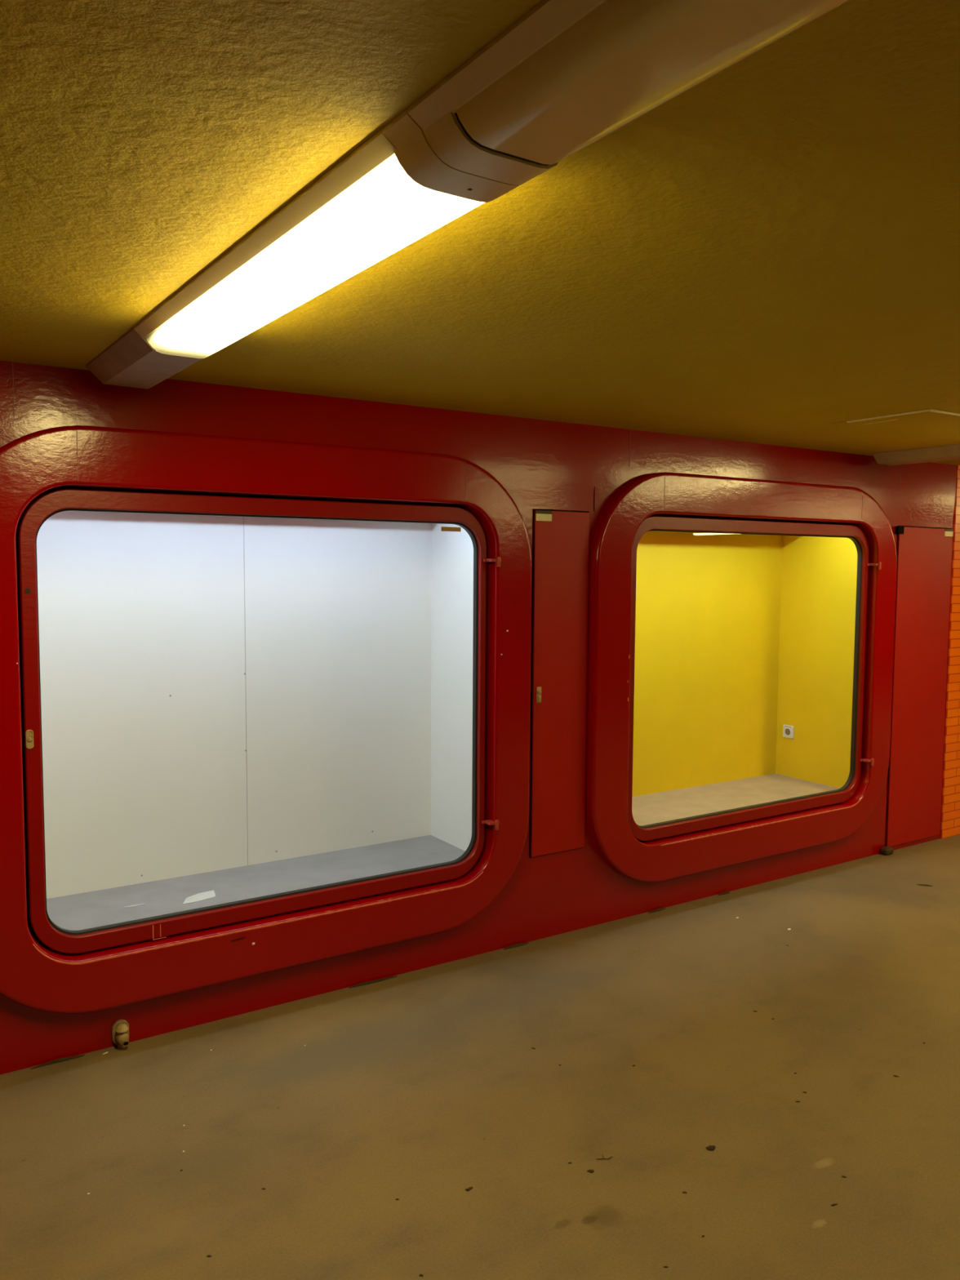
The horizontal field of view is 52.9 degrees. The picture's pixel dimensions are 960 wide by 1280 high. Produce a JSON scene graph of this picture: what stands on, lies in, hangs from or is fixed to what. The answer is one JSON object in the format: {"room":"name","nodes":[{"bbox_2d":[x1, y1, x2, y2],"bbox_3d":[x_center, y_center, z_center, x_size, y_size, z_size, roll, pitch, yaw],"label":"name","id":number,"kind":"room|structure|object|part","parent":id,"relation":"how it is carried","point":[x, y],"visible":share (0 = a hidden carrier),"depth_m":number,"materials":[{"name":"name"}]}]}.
{"room":"underground pedestrian passage","nodes":[
{"label":"underground pedestrian passage","id":0,"kind":"room"},
{"bbox_2d":[0,360,957,1075],"bbox_3d":[-2.455,0.303,2.356,12.400,2.210,0.039,-2,5,-33],"label":"wall","id":1,"kind":"structure","parent":0,"point":[540,464],"depth_m":3.92,"materials":[{"name":"red paint"}]},
{"bbox_2d":[111,1019,128,1048],"bbox_3d":[-1.187,1.312,3.203,0.054,0.086,0.058,-2,5,-33],"label":"tap","id":2,"kind":"object","parent":1,"relation":"attached to","point":[120,1028],"visible":1,"depth_m":3.19,"materials":[{"name":"metal"}]},
{"bbox_2d":[0,425,531,1013],"bbox_3d":[-0.845,0.225,3.672,2.130,1.890,0.638,-2,5,-33],"label":"display case","id":3,"kind":"object","parent":1,"relation":"attached to","point":[266,676],"depth_m":3.77,"materials":[{"name":"red paint"}]},
{"bbox_3d":[-1.261,0.969,3.523,0.073,0.002,0.020,-2,5,-33],"label":"paper strip","id":4,"kind":"part","parent":3,"relation":"part of","materials":[{"name":"white paper"}]},
{"bbox_2d":[182,889,215,903],"bbox_3d":[-1.055,0.959,3.619,0.142,0.011,0.092,-2,5,-33],"label":"paper scrap","id":5,"kind":"object","parent":3,"relation":"on","point":[207,895],"visible":1,"depth_m":3.60,"materials":[{"name":"white paper"}]},
{"bbox_3d":[-1.008,0.110,3.926,1.855,1.660,0.020,-2,5,-33],"label":"panel","id":6,"kind":"part","parent":3,"relation":"part of","materials":[{"name":"white paint"}]},
{"bbox_3d":[-0.705,0.246,3.474,1.708,1.493,0.040,-2,5,-33],"label":"door frame","id":7,"kind":"part","parent":3,"relation":"part of","materials":[{"name":"red paint"}]},
{"bbox_3d":[-0.875,0.964,3.776,1.895,0.020,0.530,-2,5,-33],"label":"floor panel","id":8,"kind":"part","parent":3,"relation":"part of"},
{"bbox_2d":[440,526,461,531],"bbox_3d":[-0.114,-0.437,3.810,0.090,0.017,0.001,-2,5,-33],"label":"sticker","id":9,"kind":"object","parent":3,"relation":"attached to","point":[442,528],"visible":1,"depth_m":3.81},
{"bbox_3d":[-0.082,0.093,4.220,0.020,1.660,0.530,-2,5,-33],"label":"panel","id":10,"kind":"part","parent":3,"relation":"part of","materials":[{"name":"white paint"}]},
{"bbox_2d":[12,361,901,511],"bbox_3d":[0.452,-0.737,4.131,4.443,0.365,0.006,-2,5,-33],"label":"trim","id":11,"kind":"structure","parent":1,"relation":"attached to","point":[12,362],"depth_m":4.17,"materials":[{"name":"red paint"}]},
{"bbox_2d":[528,508,589,857],"bbox_3d":[0.345,0.187,4.127,0.298,1.476,0.020,-2,5,-33],"label":"panel","id":12,"kind":"object","parent":1,"relation":"attached to","point":[560,538],"visible":1,"depth_m":4.12,"materials":[{"name":"red paint"}]},
{"bbox_3d":[0.250,0.232,4.064,0.024,0.068,0.010,-2,5,-33],"label":"keyhole plate","id":13,"kind":"part","parent":12,"relation":"part of","materials":[{"name":"gold metal"}]},
{"bbox_3d":[0.266,-0.510,4.019,0.082,0.030,0.003,-2,5,-33],"label":"label plate","id":14,"kind":"part","parent":12,"relation":"part of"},
{"bbox_2d":[585,471,897,882],"bbox_3d":[1.205,0.135,5.039,2.130,1.890,0.718,-2,5,-33],"label":"display case","id":15,"kind":"object","parent":1,"relation":"attached to","point":[724,613],"visible":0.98,"depth_m":5.28,"materials":[{"name":"red paint"}]},
{"bbox_3d":[1.020,0.017,5.327,1.855,1.660,0.020,-2,5,-33],"label":"panel","id":16,"kind":"part","parent":15,"relation":"part of","materials":[{"name":"yellow paint"}]},
{"bbox_3d":[1.175,0.874,5.142,1.895,0.020,0.610,-2,5,-33],"label":"floor panel","id":17,"kind":"part","parent":15,"relation":"part of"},
{"bbox_3d":[1.367,0.159,4.808,1.708,1.493,0.040,-2,5,-33],"label":"door frame","id":18,"kind":"part","parent":15,"relation":"part of","materials":[{"name":"red paint"}]},
{"bbox_2d":[782,724,794,738],"bbox_3d":[1.846,0.550,5.783,0.012,0.076,0.076,-2,5,-33],"label":"power socket","id":19,"kind":"object","parent":15,"relation":"attached to","point":[788,731],"visible":1,"depth_m":5.78,"materials":[{"name":"white plastic"}]},
{"bbox_3d":[1.968,0.004,5.586,0.020,1.660,0.610,-2,5,-33],"label":"panel","id":20,"kind":"part","parent":15,"relation":"part of","materials":[{"name":"yellow paint"}]},
{"bbox_2d":[880,525,953,855],"bbox_3d":[2.515,0.280,5.520,0.579,1.846,0.050,-2,5,-33],"label":"panel","id":21,"kind":"object","parent":1,"relation":"attached to","point":[923,553],"visible":0.99,"depth_m":5.54,"materials":[{"name":"red paint"}]},
{"bbox_3d":[2.718,-0.615,5.597,0.082,0.030,0.003,-2,5,-33],"label":"label plate","id":22,"kind":"part","parent":21,"relation":"part of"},
{"bbox_2d":[0,0,959,465],"bbox_3d":[4.799,-0.727,1.278,23.500,0.100,9.500,-2,5,-33],"label":"ceiling","id":23,"kind":"structure","parent":0,"point":[768,253],"depth_m":1.69,"materials":[{"name":"yellow paint"}]},
{"bbox_2d":[85,109,524,389],"bbox_3d":[-0.552,-0.749,2.189,0.240,0.062,2.000,-2,5,-33],"label":"ceiling light","id":24,"kind":"object","parent":23,"relation":"attached to","point":[393,190],"visible":0.86,"depth_m":1.72,"materials":[{"name":"white plastic"}]},
{"bbox_2d":[146,155,484,358],"bbox_3d":[-0.417,-0.726,1.986,0.182,0.040,1.360,-2,5,-33],"label":"diffuser","id":25,"kind":"object","parent":24,"relation":"attached to","point":[382,207],"depth_m":1.73,"materials":[{"name":"white plastic"}]},
{"bbox_2d":[407,0,848,185],"bbox_3d":[0.394,-0.636,0.768,0.238,0.062,1.417,-2,5,-33],"label":"duct","id":26,"kind":"object","parent":23,"relation":"attached to","point":[566,75],"visible":1,"depth_m":1.10,"materials":[{"name":"white plastic"}]},
{"bbox_2d":[831,408,959,441],"bbox_3d":[2.134,-0.910,4.200,1.306,0.007,0.450,-2,5,-33],"label":"ceiling hatch","id":27,"kind":"object","parent":23,"relation":"attached to","point":[930,423],"visible":1,"depth_m":4.02,"materials":[{"name":"yellow paint"}]},
{"bbox_2d":[871,443,959,465],"bbox_3d":[2.702,-0.885,4.283,0.240,0.062,2.000,-2,5,-33],"label":"ceiling light","id":28,"kind":"object","parent":23,"relation":"attached to","point":[952,451],"visible":1,"depth_m":4.88,"materials":[{"name":"white plastic"}]},
{"bbox_2d":[0,834,959,1279],"bbox_3d":[4.784,1.566,1.450,23.500,0.080,9.500,-2,5,-33],"label":"floor","id":29,"kind":"structure","parent":0,"point":[420,1088],"depth_m":2.83,"materials":[{"name":"beige concrete"}]},
{"bbox_2d":[31,1054,84,1069],"bbox_3d":[-1.362,1.357,3.114,0.165,0.010,0.012,-2,5,-33],"label":"clump","id":30,"kind":"object","parent":29,"relation":"on","point":[64,1059],"visible":1,"depth_m":3.11,"materials":[{"name":"brown soil"}]},
{"bbox_2d":[348,975,396,988],"bbox_3d":[-0.411,1.317,3.726,0.212,0.009,0.012,-2,5,-33],"label":"clump","id":31,"kind":"object","parent":29,"relation":"on","point":[387,978],"visible":1,"depth_m":3.72,"materials":[{"name":"brown soil"}]},
{"bbox_2d":[503,942,528,950],"bbox_3d":[0.155,1.293,4.089,0.132,0.010,0.014,-2,5,-33],"label":"clump","id":32,"kind":"object","parent":29,"relation":"on","point":[521,944],"visible":1,"depth_m":4.08,"materials":[{"name":"brown soil"}]},
{"bbox_2d":[648,907,665,913],"bbox_3d":[0.828,1.265,4.522,0.115,0.009,0.012,-2,5,-33],"label":"clump","id":33,"kind":"object","parent":29,"relation":"on","point":[662,908],"visible":1,"depth_m":4.52,"materials":[{"name":"brown soil"}]},
{"bbox_2d":[706,1145,715,1151],"bbox_3d":[0.640,1.404,2.672,0.028,0.007,0.020,0,4,0],"label":"leaf fragment","id":34,"kind":"object","parent":29,"relation":"on","point":[711,1148],"visible":1,"depth_m":2.67,"materials":[{"name":"brown plant"}]},
{"bbox_2d":[718,891,729,895],"bbox_3d":[1.206,1.249,4.765,0.079,0.010,0.013,-2,5,-33],"label":"clump","id":35,"kind":"object","parent":29,"relation":"on","point":[726,892],"visible":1,"depth_m":4.76,"materials":[{"name":"brown soil"}]},
{"bbox_2d":[916,884,933,886],"bbox_3d":[2.264,1.247,4.916,0.078,0.005,0.018,2,5,19],"label":"leaf fragment","id":36,"kind":"object","parent":29,"relation":"on","point":[917,884],"visible":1,"depth_m":4.91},
{"bbox_2d":[940,465,959,838],"bbox_3d":[7.390,-0.115,8.757,11.100,2.210,0.158,-2,5,-33],"label":"tiled wall","id":37,"kind":"structure","parent":0,"point":[950,817],"depth_m":5.74,"materials":[{"name":"orange tile"}]}
]}

